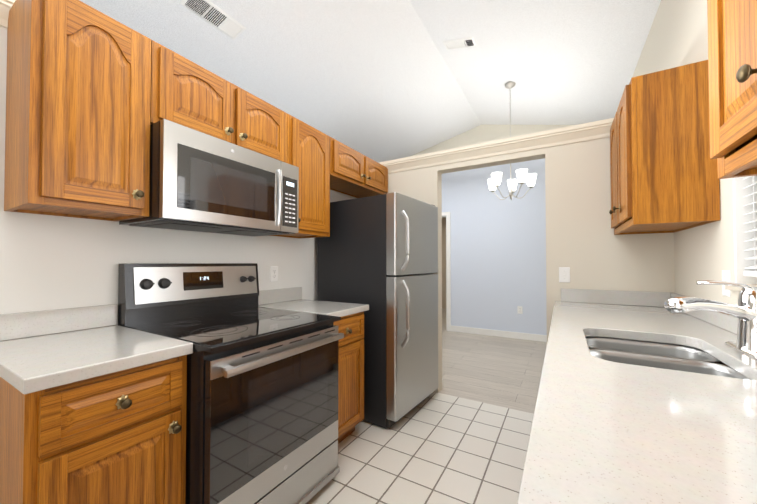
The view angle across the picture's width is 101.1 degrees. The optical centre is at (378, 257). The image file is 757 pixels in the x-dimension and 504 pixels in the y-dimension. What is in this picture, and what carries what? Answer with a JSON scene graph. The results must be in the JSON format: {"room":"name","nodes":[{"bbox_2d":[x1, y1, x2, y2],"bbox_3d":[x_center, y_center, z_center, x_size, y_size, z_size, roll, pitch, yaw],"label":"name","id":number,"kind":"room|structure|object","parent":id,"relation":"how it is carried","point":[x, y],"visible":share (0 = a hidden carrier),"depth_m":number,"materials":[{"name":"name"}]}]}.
{"room":"kitchen","nodes":[
{"label":"kitchen","id":0,"kind":"room"},
{"bbox_2d":[0,26,355,324],"bbox_3d":[-1.163,0.136,1.827,0.120,2.225,3.890,-1,-1,31],"label":"wall","id":1,"kind":"structure","parent":0,"point":[49,262],"depth_m":1.44,"materials":[{"name":"white paint"}]},
{"bbox_2d":[0,0,15,27],"bbox_3d":[-1.150,-0.950,1.855,0.192,0.119,3.920,-1,-1,31],"label":"crown molding","id":2,"kind":"structure","parent":1,"relation":"attached to","point":[5,5],"depth_m":1.21,"materials":[{"name":"beige paint"}]},
{"bbox_2d":[4,0,150,220],"bbox_3d":[-1.203,-0.570,1.275,0.378,0.780,0.358,-1,-1,31],"label":"upper cabinet","id":3,"kind":"object","parent":1,"relation":"attached to","point":[78,107],"visible":0.98,"depth_m":1.16,"materials":[{"name":"brown wood"}]},
{"bbox_2d":[150,40,286,162],"bbox_3d":[-0.912,-0.770,1.772,0.378,0.365,0.785,-1,-1,31],"label":"upper cabinet","id":4,"kind":"object","parent":1,"relation":"attached to","point":[185,92],"visible":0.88,"depth_m":1.58,"materials":[{"name":"brown wood"}]},
{"bbox_2d":[119,119,298,235],"bbox_3d":[-0.874,-0.365,1.743,0.446,0.428,0.780,-1,-1,31],"label":"over-the-range microwave","id":5,"kind":"object","parent":4,"relation":"attached to","point":[201,182],"visible":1,"depth_m":1.52,"materials":[{"name":"silver metal"}]},
{"bbox_2d":[270,266,277,281],"bbox_3d":[-0.784,0.122,2.341,0.009,0.118,0.074,-1,-1,31],"label":"electrical outlet","id":6,"kind":"object","parent":1,"relation":"attached to","point":[273,273],"visible":1,"depth_m":2.34,"materials":[{"name":"white plastic"}]},
{"bbox_2d":[258,287,301,304],"bbox_3d":[-0.755,0.287,2.363,0.021,0.100,0.468,-1,-1,31],"label":"backsplash","id":7,"kind":"structure","parent":1,"relation":"attached to","point":[276,295],"depth_m":2.35,"materials":[{"name":"stone"}]},
{"bbox_2d":[268,114,329,237],"bbox_3d":[-0.601,-0.554,2.295,0.378,0.780,0.433,-1,-1,31],"label":"upper cabinet","id":8,"kind":"object","parent":1,"relation":"attached to","point":[308,150],"visible":0.33,"depth_m":2.21,"materials":[{"name":"brown wood"}]},
{"bbox_2d":[330,137,387,197],"bbox_3d":[-0.256,-0.787,2.883,0.378,0.295,0.920,-1,-1,31],"label":"upper cabinet","id":9,"kind":"object","parent":1,"relation":"attached to","point":[355,173],"visible":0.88,"depth_m":2.76,"materials":[{"name":"brown wood"}]},
{"bbox_2d":[80,0,660,161],"bbox_3d":[-1.256,-1.885,2.577,6.330,1.129,8.070,-1,-1,31],"label":"ceiling","id":10,"kind":"structure","parent":0,"point":[380,80],"depth_m":3.26,"materials":[{"name":"white paint"}]},
{"bbox_2d":[180,0,246,39],"bbox_3d":[-1.370,-2.020,2.612,0.181,0.047,0.470,-1,-1,31],"label":"ceiling vent","id":11,"kind":"object","parent":10,"relation":"in","point":[215,16],"visible":1,"depth_m":2.61,"materials":[{"name":"white plastic"}]},
{"bbox_2d":[443,37,476,49],"bbox_3d":[0.856,-2.254,3.281,0.322,0.080,0.150,-1,-1,31],"label":"ceiling vent","id":12,"kind":"object","parent":10,"relation":"in","point":[460,43],"visible":1,"depth_m":3.27,"materials":[{"name":"white plastic"}]},
{"bbox_2d":[487,81,536,199],"bbox_3d":[1.646,-1.442,3.882,0.579,1.439,0.562,-1,-1,31],"label":"dining chandelier","id":13,"kind":"object","parent":10,"relation":"hanging from","point":[494,181],"visible":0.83,"depth_m":3.79,"materials":[{"name":"white glass"}]},
{"bbox_2d":[306,392,533,503],"bbox_3d":[-0.462,1.258,0.518,2.640,0.060,5.180,-1,-1,31],"label":"floor","id":14,"kind":"structure","parent":0,"point":[436,448],"depth_m":1.95,"materials":[{"name":"white tile"}]},
{"bbox_2d":[0,355,186,503],"bbox_3d":[-1.083,0.800,1.145,0.692,0.875,0.415,-1,-1,31],"label":"base cabinet","id":15,"kind":"object","parent":14,"relation":"on","point":[118,437],"visible":0.94,"depth_m":0.95,"materials":[{"name":"brown wood"}]},
{"bbox_2d":[0,325,192,393],"bbox_3d":[-1.091,0.338,1.152,0.673,0.040,0.426,-1,-1,31],"label":"countertop","id":16,"kind":"structure","parent":15,"relation":"on","point":[34,364],"depth_m":1.04,"materials":[{"name":"stone"}]},
{"bbox_2d":[0,304,117,340],"bbox_3d":[-1.371,0.270,1.319,0.021,0.100,0.426,-1,-1,31],"label":"backsplash","id":17,"kind":"structure","parent":16,"relation":"on","point":[26,324],"depth_m":1.31,"materials":[{"name":"stone"}]},
{"bbox_2d":[118,263,343,503],"bbox_3d":[-0.719,0.638,1.620,0.822,1.215,0.758,-1,-1,31],"label":"range","id":18,"kind":"object","parent":14,"relation":"on","point":[262,408],"visible":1,"depth_m":1.44,"materials":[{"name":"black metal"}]},
{"bbox_2d":[333,311,363,443],"bbox_3d":[-0.471,0.817,2.182,0.692,0.875,0.457,-1,-1,31],"label":"base cabinet","id":19,"kind":"object","parent":14,"relation":"on","point":[351,381],"visible":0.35,"depth_m":2.07,"materials":[{"name":"brown wood"}]},
{"bbox_2d":[258,299,368,316],"bbox_3d":[-0.474,0.355,2.196,0.673,0.040,0.468,-1,-1,31],"label":"countertop","id":20,"kind":"structure","parent":19,"relation":"on","point":[338,309],"depth_m":2.13,"materials":[{"name":"stone"}]},
{"bbox_2d":[317,192,437,428],"bbox_3d":[0.040,0.392,2.740,0.858,1.743,0.750,-1,-1,35],"label":"fridge","id":21,"kind":"object","parent":14,"relation":"on","point":[378,254],"visible":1,"depth_m":2.39,"materials":[{"name":"silver metal"}]},
{"bbox_3d":[0.550,0.787,0.356,0.714,0.875,4.416,-1,-1,31],"label":"base cabinet","id":22,"kind":"object","parent":14,"relation":"on","visible":0},
{"bbox_2d":[517,301,756,503],"bbox_3d":[0.552,0.325,0.349,0.694,0.040,4.433,-1,-1,31],"label":"countertop","id":23,"kind":"structure","parent":22,"relation":"on","point":[605,432],"depth_m":0.59,"materials":[{"name":"stone"}]},
{"bbox_2d":[561,288,737,333],"bbox_3d":[0.569,0.254,0.340,0.653,0.100,4.433,-1,-1,31],"label":"backsplash","id":24,"kind":"structure","parent":23,"relation":"on","point":[659,299],"depth_m":2.16,"materials":[{"name":"stone"}]},
{"bbox_2d":[586,336,749,379],"bbox_3d":[0.975,0.454,1.111,0.433,0.190,0.598,-1,-1,31],"label":"undermount sink","id":25,"kind":"object","parent":23,"relation":"in","point":[666,356],"visible":0.17,"depth_m":1.19,"materials":[{"name":"silver metal"}]},
{"bbox_2d":[664,280,756,358],"bbox_3d":[1.140,0.198,1.066,0.300,0.235,0.338,-1,-1,31],"label":"faucet","id":26,"kind":"object","parent":23,"relation":"on","point":[744,312],"visible":0.98,"depth_m":1.02,"materials":[{"name":"silver metal"}]},
{"bbox_2d":[442,218,445,307],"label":"door","id":27,"kind":"structure","parent":0,"point":[443,262],"depth_m":8.33,"materials":[{"name":"beige paint"}]},
{"bbox_2d":[412,125,572,334],"bbox_3d":[0.816,-0.489,5.948,6.210,3.610,0.120,-1,-1,31],"label":"wall","id":28,"kind":"structure","parent":0,"point":[498,261],"depth_m":5.19,"materials":[{"name":"paint"}]},
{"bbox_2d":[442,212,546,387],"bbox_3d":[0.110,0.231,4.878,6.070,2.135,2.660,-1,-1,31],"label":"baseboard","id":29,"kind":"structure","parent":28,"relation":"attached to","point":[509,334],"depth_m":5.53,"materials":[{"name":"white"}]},
{"bbox_2d":[517,306,522,313],"bbox_3d":[2.268,0.840,4.993,0.074,0.118,0.009,-1,-1,31],"label":"outlet","id":30,"kind":"object","parent":28,"relation":"attached to","point":[519,310],"visible":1,"depth_m":4.99,"materials":[{"name":"white plastic"}]},
{"bbox_2d":[439,308,546,413],"bbox_3d":[-0.579,1.309,3.693,6.070,0.060,10.530,-1,-1,31],"label":"floor","id":31,"kind":"structure","parent":0,"point":[506,372],"depth_m":3.59,"materials":[{"name":"beige wood"}]},
{"bbox_2d":[388,137,674,392],"bbox_3d":[0.932,0.152,2.779,2.520,2.225,0.120,-1,-1,31],"label":"wall","id":32,"kind":"structure","parent":0,"point":[588,247],"depth_m":2.37,"materials":[{"name":"beige paint"}]},
{"bbox_2d":[378,118,613,173],"bbox_3d":[0.955,-0.935,2.777,2.460,0.119,0.192,-1,-1,31],"label":"crown molding","id":33,"kind":"structure","parent":32,"relation":"attached to","point":[599,129],"depth_m":2.61,"materials":[{"name":"beige"}]},
{"bbox_2d":[559,267,569,282],"bbox_3d":[1.435,0.133,2.402,0.074,0.118,0.018,-1,-1,31],"label":"light switch","id":34,"kind":"object","parent":32,"relation":"attached to","point":[564,274],"visible":1,"depth_m":2.40,"materials":[{"name":"white plastic"}]},
{"bbox_2d":[632,0,738,305],"bbox_3d":[1.440,-0.439,1.032,0.140,3.350,7.950,-1,-1,31],"label":"wall","id":35,"kind":"structure","parent":0,"point":[677,36],"depth_m":1.78,"materials":[{"name":"beige paint"}]},
{"bbox_2d":[609,60,719,234],"bbox_3d":[1.637,-0.560,1.883,0.378,0.780,0.714,-1,-1,31],"label":"upper cabinet","id":36,"kind":"object","parent":35,"relation":"attached to","point":[663,173],"visible":0.98,"depth_m":1.58,"materials":[{"name":"brown wood"}]},
{"bbox_2d":[722,270,730,296],"bbox_3d":[1.587,0.117,1.429,0.018,0.118,0.074,-1,-1,31],"label":"light switch","id":37,"kind":"object","parent":35,"relation":"attached to","point":[726,275],"visible":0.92,"depth_m":1.42,"materials":[{"name":"white plastic"}]},
{"bbox_2d":[707,0,756,178],"bbox_3d":[0.757,-0.585,0.392,0.378,0.780,0.690,-1,-1,31],"label":"upper cabinet","id":38,"kind":"object","parent":35,"relation":"attached to","point":[732,50],"visible":1,"depth_m":0.65,"materials":[{"name":"brown wood"}]},
{"bbox_2d":[725,176,756,291],"bbox_3d":[1.410,-0.305,1.006,0.157,0.880,0.820,-1,-1,31],"label":"window blinds","id":39,"kind":"object","parent":35,"relation":"attached to","point":[745,222],"visible":0.48,"depth_m":1.33,"materials":[{"name":"white plastic"}]}
]}

